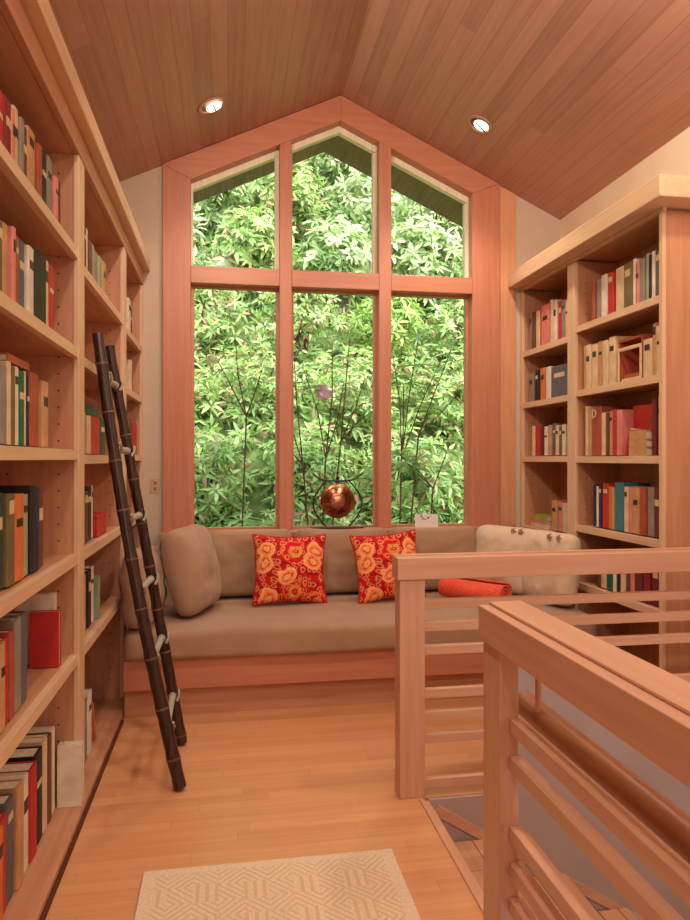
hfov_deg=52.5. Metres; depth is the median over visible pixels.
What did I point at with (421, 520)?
card
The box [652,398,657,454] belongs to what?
book
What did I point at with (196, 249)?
shrub
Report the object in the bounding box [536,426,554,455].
book
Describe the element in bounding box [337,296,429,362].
shrub
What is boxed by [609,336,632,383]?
book
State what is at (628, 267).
book
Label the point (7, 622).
book
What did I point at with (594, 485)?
book
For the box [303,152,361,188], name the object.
shrub
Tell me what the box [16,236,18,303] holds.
book
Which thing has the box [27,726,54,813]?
book
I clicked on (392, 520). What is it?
shrub
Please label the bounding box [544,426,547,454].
book
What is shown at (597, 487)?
book
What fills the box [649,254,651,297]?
book
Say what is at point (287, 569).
throw pillow
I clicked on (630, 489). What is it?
book
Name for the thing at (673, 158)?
wall
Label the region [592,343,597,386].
book
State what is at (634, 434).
book
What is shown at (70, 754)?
book
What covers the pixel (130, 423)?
book
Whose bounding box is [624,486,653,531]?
book
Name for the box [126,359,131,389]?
book
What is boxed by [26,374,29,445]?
book
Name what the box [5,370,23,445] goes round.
book
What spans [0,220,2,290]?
book
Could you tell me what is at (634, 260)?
book
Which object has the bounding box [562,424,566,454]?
book
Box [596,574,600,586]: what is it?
book
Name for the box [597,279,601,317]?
book
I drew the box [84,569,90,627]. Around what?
book
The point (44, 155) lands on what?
book
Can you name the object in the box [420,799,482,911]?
trim
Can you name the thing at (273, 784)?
floor
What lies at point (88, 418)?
book
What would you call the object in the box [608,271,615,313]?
book
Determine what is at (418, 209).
shrub
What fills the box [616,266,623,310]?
book
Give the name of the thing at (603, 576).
book
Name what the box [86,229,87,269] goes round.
book
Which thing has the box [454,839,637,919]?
staircase
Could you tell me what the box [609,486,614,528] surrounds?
book
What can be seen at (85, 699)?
book
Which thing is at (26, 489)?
book
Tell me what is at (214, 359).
blossom
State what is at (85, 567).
book
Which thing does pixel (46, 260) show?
book
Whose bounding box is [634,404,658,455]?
book
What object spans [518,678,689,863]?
handrail
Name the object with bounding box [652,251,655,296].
book
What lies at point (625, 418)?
book
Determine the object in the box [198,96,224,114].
recessed light
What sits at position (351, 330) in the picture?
tree
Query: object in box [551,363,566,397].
book
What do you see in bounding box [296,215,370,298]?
shrub
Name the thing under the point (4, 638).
book
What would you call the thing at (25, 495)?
book
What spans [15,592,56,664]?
book
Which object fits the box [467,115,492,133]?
recessed light
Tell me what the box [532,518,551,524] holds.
book
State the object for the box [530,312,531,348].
book
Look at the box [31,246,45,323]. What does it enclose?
book
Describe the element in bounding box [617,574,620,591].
book
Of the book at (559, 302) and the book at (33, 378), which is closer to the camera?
the book at (33, 378)
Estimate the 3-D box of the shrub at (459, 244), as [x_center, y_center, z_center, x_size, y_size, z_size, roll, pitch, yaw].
[2.112,-2.740,9.653,1.232,1.213,0.799,0,0,2]
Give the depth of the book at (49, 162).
2.44 m
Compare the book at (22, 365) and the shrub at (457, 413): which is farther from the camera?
the shrub at (457, 413)
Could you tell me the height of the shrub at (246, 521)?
1.136 m
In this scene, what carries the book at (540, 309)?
on the bookcase at (655, 216)
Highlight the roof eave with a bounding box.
[193,136,462,226]
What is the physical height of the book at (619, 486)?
0.270 m
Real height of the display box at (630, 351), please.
0.244 m
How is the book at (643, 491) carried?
on the bookcase at (655, 216)
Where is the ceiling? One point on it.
(574, 95)
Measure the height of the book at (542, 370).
0.220 m
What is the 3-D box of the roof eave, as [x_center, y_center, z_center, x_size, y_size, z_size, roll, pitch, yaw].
[-0.116,-2.015,5.428,5.400,1.511,0.655,0,0,-9]
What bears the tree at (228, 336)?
on the foliage
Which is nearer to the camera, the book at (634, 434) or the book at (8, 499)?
the book at (8, 499)
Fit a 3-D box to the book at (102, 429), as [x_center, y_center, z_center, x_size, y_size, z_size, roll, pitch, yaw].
[-1.287,-0.113,3.464,0.172,0.180,0.141,0,0,-9]
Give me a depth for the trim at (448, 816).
2.80 m
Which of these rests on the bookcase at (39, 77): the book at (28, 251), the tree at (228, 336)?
the book at (28, 251)
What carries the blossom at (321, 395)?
attached to the tree at (351, 330)
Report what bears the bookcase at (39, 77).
on the floor
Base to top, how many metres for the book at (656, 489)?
0.260 m
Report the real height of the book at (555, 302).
0.275 m
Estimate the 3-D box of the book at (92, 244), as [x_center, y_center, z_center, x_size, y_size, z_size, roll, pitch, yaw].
[-1.243,-0.888,3.224,0.156,0.210,0.073,0,0,-9]
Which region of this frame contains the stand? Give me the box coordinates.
[311,473,363,528]
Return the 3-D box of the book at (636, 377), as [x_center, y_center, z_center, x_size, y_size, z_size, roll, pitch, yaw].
[1.623,-0.436,3.860,0.105,0.024,0.180,0,0,-9]
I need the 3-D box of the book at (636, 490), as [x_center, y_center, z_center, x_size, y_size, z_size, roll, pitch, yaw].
[1.655,0.277,3.784,0.187,0.250,0.063,0,0,-9]
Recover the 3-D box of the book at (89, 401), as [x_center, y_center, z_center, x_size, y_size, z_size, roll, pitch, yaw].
[-1.240,-0.257,3.144,0.190,0.036,0.310,0,0,-9]
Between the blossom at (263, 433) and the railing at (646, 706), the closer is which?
the railing at (646, 706)
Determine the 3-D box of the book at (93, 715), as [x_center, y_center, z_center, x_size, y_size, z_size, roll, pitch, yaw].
[-1.234,1.215,3.229,0.150,0.195,0.089,0,0,-9]
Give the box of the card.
[415,514,437,527]
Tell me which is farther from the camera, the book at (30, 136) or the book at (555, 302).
the book at (555, 302)
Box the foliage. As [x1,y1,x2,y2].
[193,154,463,526]
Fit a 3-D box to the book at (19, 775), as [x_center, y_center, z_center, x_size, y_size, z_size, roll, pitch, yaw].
[-1.100,1.160,2.215,0.172,0.300,0.065,0,0,-9]
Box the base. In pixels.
[123,649,482,717]
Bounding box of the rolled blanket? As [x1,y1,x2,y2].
[438,578,511,597]
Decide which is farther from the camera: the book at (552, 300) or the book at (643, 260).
the book at (552, 300)
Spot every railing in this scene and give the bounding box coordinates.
[392,547,689,798]
[479,601,689,919]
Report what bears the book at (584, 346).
on the bookcase at (655, 216)
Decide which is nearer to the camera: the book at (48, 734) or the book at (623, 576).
the book at (48, 734)
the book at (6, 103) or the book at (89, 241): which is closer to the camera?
the book at (6, 103)
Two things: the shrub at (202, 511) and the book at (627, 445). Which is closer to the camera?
the book at (627, 445)
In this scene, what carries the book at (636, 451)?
on the bookcase at (655, 216)
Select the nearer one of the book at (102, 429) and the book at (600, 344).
the book at (102, 429)
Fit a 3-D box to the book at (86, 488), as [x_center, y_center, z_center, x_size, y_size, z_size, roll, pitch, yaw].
[-1.234,0.242,3.142,0.168,0.240,0.101,0,0,-9]
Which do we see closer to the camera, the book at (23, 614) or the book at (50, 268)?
the book at (23, 614)
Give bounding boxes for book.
[0,90,2,143]
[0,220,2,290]
[0,353,28,370]
[0,361,10,444]
[0,365,6,443]
[0,485,33,572]
[0,493,1,588]
[0,616,20,712]
[0,629,13,719]
[0,636,7,724]
[0,641,4,732]
[0,761,36,862]
[0,772,27,872]
[0,779,23,890]
[0,793,12,905]
[0,812,5,913]
[0,825,2,919]
[2,221,7,295]
[2,493,14,586]
[3,94,10,154]
[3,611,26,703]
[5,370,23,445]
[7,746,41,844]
[8,226,15,301]
[11,105,17,164]
[11,107,15,159]
[11,366,14,444]
[13,366,18,444]
[15,493,23,581]
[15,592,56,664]
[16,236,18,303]
[18,116,23,172]
[18,736,46,832]
[19,239,23,307]
[22,372,37,446]
[23,371,25,445]
[24,125,34,187]
[24,127,26,176]
[24,245,33,314]
[24,494,27,575]
[25,732,51,823]
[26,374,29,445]
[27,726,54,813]
[30,610,60,667]
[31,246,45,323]
[34,486,38,570]
[35,142,41,197]
[38,380,47,446]
[39,491,42,566]
[41,146,46,204]
[46,260,47,324]
[47,155,51,211]
[48,264,53,329]
[52,175,58,219]
[57,740,83,807]
[58,180,59,222]
[84,227,86,266]
[84,395,96,407]
[84,404,98,416]
[84,413,85,453]
[84,485,92,537]
[84,486,90,539]
[84,491,87,542]
[84,566,93,621]
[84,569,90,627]
[84,574,85,629]
[84,689,91,755]
[84,698,86,761]
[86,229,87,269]
[86,415,90,453]
[88,240,91,274]
[89,415,99,453]
[92,244,93,277]
[92,702,95,740]
[94,250,96,281]
[94,575,99,617]
[97,255,101,288]
[98,417,104,453]
[102,260,105,293]
[126,297,130,331]
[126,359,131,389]
[128,421,131,436]
[132,423,136,453]
[529,373,534,401]
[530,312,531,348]
[531,522,551,529]
[532,311,535,348]
[532,426,556,455]
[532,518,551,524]
[533,514,551,520]
[535,370,539,400]
[536,310,539,346]
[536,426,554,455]
[540,309,541,345]
[540,367,545,399]
[541,425,547,454]
[542,303,549,344]
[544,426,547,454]
[546,366,554,398]
[548,425,552,454]
[550,299,556,341]
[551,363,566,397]
[552,500,566,530]
[553,300,560,340]
[553,423,566,454]
[556,425,561,454]
[558,300,562,338]
[558,501,566,531]
[559,426,561,454]
[562,300,564,337]
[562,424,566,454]
[563,503,566,532]
[565,299,566,336]
[584,346,585,388]
[585,406,598,455]
[586,344,592,388]
[589,407,592,455]
[592,282,596,319]
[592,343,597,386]
[592,406,625,455]
[593,484,598,525]
[596,486,598,526]
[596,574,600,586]
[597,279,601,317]
[598,341,602,385]
[599,483,602,526]
[601,574,606,588]
[602,273,607,315]
[602,412,609,454]
[603,340,608,384]
[603,483,614,527]
[606,413,609,454]
[607,574,612,590]
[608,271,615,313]
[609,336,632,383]
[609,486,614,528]
[610,411,612,454]
[612,487,614,529]
[613,409,633,454]
[613,574,616,591]
[615,482,649,530]
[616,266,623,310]
[617,409,633,454]
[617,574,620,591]
[621,574,625,591]
[622,376,638,381]
[624,261,632,307]
[624,372,638,378]
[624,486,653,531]
[625,429,640,455]
[626,573,629,591]
[629,430,651,439]
[629,439,651,446]
[629,447,657,455]
[629,488,632,532]
[630,573,634,591]
[633,259,639,304]
[633,487,647,533]
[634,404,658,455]
[635,573,643,590]
[636,261,639,302]
[640,258,645,301]
[640,488,647,534]
[643,338,652,376]
[644,573,651,603]
[646,253,651,299]
[648,487,653,536]
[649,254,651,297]
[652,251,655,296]
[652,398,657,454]
[652,573,658,605]
[653,323,658,374]
[654,487,658,537]
[656,250,658,295]
[657,326,658,374]
[658,396,658,454]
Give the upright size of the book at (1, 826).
0.270 m
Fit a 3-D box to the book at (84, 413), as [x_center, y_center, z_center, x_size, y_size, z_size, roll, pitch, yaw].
[-1.212,-0.113,3.019,0.172,0.180,0.074,0,0,-9]
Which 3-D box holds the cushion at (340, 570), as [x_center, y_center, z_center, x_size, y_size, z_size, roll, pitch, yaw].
[-0.022,0.672,4.651,0.621,0.429,0.232,0,0,-10]
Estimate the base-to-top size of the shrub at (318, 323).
1.108 m
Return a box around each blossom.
[206,354,218,366]
[260,432,267,437]
[314,384,332,400]
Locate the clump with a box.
[209,516,274,526]
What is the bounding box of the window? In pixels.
[159,95,499,538]
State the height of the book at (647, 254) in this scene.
0.250 m
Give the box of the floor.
[45,697,482,919]
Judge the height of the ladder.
1.870 m
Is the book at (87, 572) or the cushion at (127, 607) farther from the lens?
the cushion at (127, 607)
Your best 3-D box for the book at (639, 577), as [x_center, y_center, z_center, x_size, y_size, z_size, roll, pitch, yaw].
[1.648,0.650,3.759,0.161,0.210,0.071,0,0,-9]
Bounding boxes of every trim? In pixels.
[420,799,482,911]
[435,804,643,919]
[500,186,515,525]
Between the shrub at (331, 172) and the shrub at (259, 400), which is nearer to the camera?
the shrub at (259, 400)
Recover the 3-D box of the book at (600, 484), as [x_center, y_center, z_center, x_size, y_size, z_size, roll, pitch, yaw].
[1.585,0.272,4.150,0.162,0.260,0.033,0,0,-9]
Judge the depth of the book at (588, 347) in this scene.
4.24 m
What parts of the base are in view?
board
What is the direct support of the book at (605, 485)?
on the bookcase at (655, 216)
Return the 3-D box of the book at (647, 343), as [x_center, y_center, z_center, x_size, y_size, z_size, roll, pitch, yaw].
[1.676,-0.529,3.685,0.190,0.200,0.074,0,0,-9]
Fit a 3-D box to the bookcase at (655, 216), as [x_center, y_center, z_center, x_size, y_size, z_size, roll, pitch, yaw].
[1.549,-0.004,4.270,0.414,2.708,1.843,0,0,-9]
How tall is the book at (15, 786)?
0.310 m
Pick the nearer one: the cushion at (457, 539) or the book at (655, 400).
the book at (655, 400)
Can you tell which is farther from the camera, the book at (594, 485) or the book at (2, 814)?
the book at (594, 485)
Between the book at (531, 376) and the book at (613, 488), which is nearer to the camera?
the book at (613, 488)
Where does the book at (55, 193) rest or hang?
on the bookcase at (39, 77)
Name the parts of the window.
casing, sash, sash, head casing, sill, sash, sash, head casing, sash, sash, casing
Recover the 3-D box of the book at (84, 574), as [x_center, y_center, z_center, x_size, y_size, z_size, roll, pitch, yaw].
[-1.224,0.627,3.033,0.181,0.240,0.086,0,0,-9]
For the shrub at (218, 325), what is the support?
on the foliage
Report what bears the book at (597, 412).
on the bookcase at (655, 216)
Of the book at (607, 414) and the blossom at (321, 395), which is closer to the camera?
the book at (607, 414)
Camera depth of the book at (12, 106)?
2.07 m
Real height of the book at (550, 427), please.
0.205 m
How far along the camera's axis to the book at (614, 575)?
3.97 m
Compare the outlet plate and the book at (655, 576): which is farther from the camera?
the outlet plate
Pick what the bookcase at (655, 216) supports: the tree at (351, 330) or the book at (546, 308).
the book at (546, 308)
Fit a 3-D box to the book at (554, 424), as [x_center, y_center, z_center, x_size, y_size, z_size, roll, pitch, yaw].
[1.491,-0.133,4.723,0.172,0.215,0.059,0,0,-9]
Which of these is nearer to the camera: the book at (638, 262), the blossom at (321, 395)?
the book at (638, 262)
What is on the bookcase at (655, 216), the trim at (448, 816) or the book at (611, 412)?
the book at (611, 412)
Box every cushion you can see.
[118,545,166,628]
[124,590,596,660]
[160,524,221,616]
[208,529,291,596]
[295,527,386,592]
[389,526,475,589]
[476,525,532,594]
[521,530,580,605]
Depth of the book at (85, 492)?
3.04 m
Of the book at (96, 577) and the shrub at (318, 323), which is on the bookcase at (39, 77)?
the book at (96, 577)
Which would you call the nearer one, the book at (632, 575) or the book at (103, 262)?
the book at (103, 262)
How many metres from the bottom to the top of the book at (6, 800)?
0.300 m
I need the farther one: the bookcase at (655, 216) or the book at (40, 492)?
the bookcase at (655, 216)
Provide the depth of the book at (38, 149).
2.29 m
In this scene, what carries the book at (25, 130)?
on the bookcase at (39, 77)
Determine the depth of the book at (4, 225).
1.97 m
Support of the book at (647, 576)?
on the bookcase at (655, 216)
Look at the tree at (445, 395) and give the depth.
6.02 m
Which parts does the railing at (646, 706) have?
post, rail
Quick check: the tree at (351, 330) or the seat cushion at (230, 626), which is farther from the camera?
the tree at (351, 330)
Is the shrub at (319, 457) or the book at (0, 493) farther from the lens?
the shrub at (319, 457)
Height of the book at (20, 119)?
0.215 m
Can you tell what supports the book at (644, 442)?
on the book at (636, 451)
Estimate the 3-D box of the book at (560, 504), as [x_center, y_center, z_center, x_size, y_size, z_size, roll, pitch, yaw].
[1.516,0.382,4.657,0.186,0.195,0.062,0,0,-9]
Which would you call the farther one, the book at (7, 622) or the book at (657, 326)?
the book at (657, 326)
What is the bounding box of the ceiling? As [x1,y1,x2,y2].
[48,0,689,219]
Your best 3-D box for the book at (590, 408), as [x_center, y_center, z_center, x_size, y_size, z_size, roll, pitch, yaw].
[1.562,-0.169,4.256,0.164,0.295,0.030,0,0,-9]
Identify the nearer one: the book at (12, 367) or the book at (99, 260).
the book at (12, 367)
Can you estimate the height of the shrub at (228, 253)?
1.247 m
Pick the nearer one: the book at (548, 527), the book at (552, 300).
the book at (552, 300)
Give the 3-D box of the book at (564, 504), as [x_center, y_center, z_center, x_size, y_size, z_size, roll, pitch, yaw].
[1.513,0.384,4.586,0.161,0.190,0.061,0,0,-9]
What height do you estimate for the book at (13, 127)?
0.200 m
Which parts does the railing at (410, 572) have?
post, rail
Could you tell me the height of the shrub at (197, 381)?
1.187 m
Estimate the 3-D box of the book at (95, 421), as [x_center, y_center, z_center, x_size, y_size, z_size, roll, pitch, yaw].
[-1.253,-0.111,3.267,0.170,0.175,0.235,0,0,-9]
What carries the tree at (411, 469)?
on the foliage
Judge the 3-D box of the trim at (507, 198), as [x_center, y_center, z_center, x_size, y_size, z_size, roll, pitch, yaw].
[1.189,-0.758,5.140,0.130,2.496,0.012,0,0,-9]
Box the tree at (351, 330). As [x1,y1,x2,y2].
[262,329,392,525]
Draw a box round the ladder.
[92,333,186,789]
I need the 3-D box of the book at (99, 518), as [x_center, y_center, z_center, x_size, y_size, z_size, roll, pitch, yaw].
[-1.248,0.317,3.391,0.139,0.100,0.264,0,0,-9]
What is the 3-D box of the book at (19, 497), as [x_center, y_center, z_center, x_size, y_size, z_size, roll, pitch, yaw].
[-1.045,0.232,2.068,0.161,0.255,0.096,0,0,-9]
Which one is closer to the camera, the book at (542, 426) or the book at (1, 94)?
the book at (1, 94)
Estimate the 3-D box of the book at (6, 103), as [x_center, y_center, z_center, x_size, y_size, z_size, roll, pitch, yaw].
[-1.043,-0.915,1.968,0.184,0.205,0.058,0,0,-9]
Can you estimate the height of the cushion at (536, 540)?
0.431 m
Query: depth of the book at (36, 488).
2.26 m
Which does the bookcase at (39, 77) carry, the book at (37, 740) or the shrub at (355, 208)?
the book at (37, 740)
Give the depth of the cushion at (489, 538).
4.58 m
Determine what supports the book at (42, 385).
on the bookcase at (39, 77)
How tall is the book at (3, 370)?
0.215 m
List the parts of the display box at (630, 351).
frame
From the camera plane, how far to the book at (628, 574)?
3.85 m
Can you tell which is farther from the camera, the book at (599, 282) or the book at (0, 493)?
the book at (599, 282)
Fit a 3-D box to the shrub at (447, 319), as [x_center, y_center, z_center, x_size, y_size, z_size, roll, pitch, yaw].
[1.599,-1.676,8.900,1.146,1.156,0.700,0,0,-9]
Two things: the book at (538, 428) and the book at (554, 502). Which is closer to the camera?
the book at (554, 502)
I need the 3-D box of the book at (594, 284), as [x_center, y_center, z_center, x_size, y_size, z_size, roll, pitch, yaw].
[1.577,-0.943,4.213,0.183,0.235,0.034,0,0,-9]
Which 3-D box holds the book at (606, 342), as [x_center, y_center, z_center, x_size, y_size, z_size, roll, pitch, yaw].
[1.597,-0.559,4.084,0.177,0.260,0.053,0,0,-9]
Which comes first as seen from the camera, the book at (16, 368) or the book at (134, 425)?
the book at (16, 368)
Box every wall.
[120,166,559,594]
[428,666,689,919]
[560,127,689,238]
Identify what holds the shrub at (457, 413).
on the foliage
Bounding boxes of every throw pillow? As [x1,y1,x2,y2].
[252,534,327,605]
[349,529,425,603]
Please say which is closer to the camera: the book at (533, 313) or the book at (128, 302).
the book at (128, 302)
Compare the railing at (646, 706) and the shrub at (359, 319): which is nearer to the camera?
the railing at (646, 706)
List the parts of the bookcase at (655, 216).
panel, shelf, shelf, shelf, panel, panel, shelf, shelf, shelf, shelf, panel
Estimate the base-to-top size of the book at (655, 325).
0.270 m
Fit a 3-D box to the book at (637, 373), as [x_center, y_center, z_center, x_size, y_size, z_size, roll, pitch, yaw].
[1.624,-0.459,3.856,0.095,0.021,0.150,0,0,-9]
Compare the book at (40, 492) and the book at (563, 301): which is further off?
the book at (563, 301)
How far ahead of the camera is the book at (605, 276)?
4.07 m
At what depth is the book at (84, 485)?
3.23 m
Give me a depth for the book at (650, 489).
3.63 m
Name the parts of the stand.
rod, rod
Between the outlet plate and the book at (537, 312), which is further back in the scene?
the book at (537, 312)
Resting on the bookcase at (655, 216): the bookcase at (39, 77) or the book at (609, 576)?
the book at (609, 576)
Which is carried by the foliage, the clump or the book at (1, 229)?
the clump
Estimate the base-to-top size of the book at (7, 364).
0.235 m
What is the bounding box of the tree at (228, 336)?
[204,335,274,526]
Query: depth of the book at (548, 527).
4.89 m
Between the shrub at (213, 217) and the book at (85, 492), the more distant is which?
the shrub at (213, 217)
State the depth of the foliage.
8.04 m
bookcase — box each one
[0,0,149,919]
[508,174,689,673]
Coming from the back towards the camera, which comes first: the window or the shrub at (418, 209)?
the shrub at (418, 209)
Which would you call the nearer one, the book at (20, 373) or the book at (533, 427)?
the book at (20, 373)
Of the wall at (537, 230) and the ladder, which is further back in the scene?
the wall at (537, 230)
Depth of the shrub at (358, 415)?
7.82 m
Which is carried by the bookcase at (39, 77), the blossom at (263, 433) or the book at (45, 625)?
the book at (45, 625)
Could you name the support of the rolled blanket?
on the seat cushion at (230, 626)
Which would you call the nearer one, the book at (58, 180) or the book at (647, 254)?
the book at (58, 180)
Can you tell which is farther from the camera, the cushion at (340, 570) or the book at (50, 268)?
the cushion at (340, 570)
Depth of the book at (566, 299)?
4.53 m
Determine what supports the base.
on the floor
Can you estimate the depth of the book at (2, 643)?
1.91 m
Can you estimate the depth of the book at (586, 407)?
4.27 m
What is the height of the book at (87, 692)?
0.270 m
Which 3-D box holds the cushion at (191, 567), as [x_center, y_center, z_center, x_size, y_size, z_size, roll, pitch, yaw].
[-0.886,0.635,4.075,0.292,0.484,0.524,0,0,10]
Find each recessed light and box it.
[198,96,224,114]
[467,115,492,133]
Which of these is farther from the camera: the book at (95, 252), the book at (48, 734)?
the book at (95, 252)
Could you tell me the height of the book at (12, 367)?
0.225 m
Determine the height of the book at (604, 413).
0.250 m
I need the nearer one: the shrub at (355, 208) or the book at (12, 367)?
the book at (12, 367)
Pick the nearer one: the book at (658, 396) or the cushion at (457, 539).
the book at (658, 396)
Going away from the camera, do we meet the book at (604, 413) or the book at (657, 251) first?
the book at (657, 251)
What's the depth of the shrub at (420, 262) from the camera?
9.32 m
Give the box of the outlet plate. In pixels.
[151,479,159,492]
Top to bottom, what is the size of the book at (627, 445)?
0.151 m
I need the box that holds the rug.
[134,849,420,919]
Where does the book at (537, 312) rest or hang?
on the bookcase at (655, 216)
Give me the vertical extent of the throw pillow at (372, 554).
0.450 m
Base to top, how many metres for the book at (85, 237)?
0.220 m
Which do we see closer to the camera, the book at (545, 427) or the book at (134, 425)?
the book at (134, 425)
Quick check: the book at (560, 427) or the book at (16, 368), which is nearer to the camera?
the book at (16, 368)
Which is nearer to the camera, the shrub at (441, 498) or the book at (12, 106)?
the book at (12, 106)
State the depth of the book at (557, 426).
4.64 m
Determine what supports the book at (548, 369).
on the bookcase at (655, 216)
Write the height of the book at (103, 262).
0.200 m
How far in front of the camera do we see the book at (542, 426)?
4.87 m
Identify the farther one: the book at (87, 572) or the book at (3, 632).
the book at (87, 572)
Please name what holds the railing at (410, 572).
on the floor
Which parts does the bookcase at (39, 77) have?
shelf, shelf, shelf, shelf, panel, shelf, shelf, shelf, shelf, shelf, panel, shelf, shelf, panel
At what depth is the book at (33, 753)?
2.39 m
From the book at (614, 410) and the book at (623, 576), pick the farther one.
the book at (614, 410)
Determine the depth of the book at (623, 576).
3.89 m
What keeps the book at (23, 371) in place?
on the bookcase at (39, 77)
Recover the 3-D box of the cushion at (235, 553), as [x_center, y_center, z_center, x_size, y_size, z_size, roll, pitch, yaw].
[-0.644,0.672,4.549,0.603,0.429,0.239,0,0,-8]
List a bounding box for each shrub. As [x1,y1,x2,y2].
[193,183,250,233]
[193,210,210,265]
[195,289,249,360]
[195,369,209,423]
[195,419,255,526]
[201,332,305,433]
[207,205,303,296]
[226,509,302,526]
[243,160,327,237]
[251,292,341,358]
[253,436,360,519]
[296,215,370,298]
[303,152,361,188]
[304,344,402,433]
[325,168,408,234]
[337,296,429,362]
[361,434,463,523]
[391,213,462,307]
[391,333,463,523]
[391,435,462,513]
[391,517,403,523]
[399,195,462,249]
[411,347,463,438]
[428,299,463,370]
[455,243,462,276]
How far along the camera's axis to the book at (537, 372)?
4.94 m
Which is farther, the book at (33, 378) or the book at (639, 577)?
the book at (639, 577)
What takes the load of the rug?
on the floor
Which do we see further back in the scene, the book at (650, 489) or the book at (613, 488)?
the book at (613, 488)
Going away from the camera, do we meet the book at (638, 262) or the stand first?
the book at (638, 262)
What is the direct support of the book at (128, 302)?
on the bookcase at (39, 77)
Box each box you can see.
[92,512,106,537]
[617,334,652,381]
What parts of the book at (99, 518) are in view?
lid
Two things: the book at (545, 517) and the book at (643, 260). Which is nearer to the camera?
the book at (643, 260)
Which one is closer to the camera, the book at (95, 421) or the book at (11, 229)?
the book at (11, 229)
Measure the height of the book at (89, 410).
0.038 m
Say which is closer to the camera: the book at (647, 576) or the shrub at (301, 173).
the book at (647, 576)
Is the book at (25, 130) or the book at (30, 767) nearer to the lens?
the book at (25, 130)
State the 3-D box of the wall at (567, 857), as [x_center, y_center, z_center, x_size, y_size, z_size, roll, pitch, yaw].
[1.148,2.250,2.918,1.653,3.000,0.017,0,0,-9]
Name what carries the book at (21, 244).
on the bookcase at (39, 77)

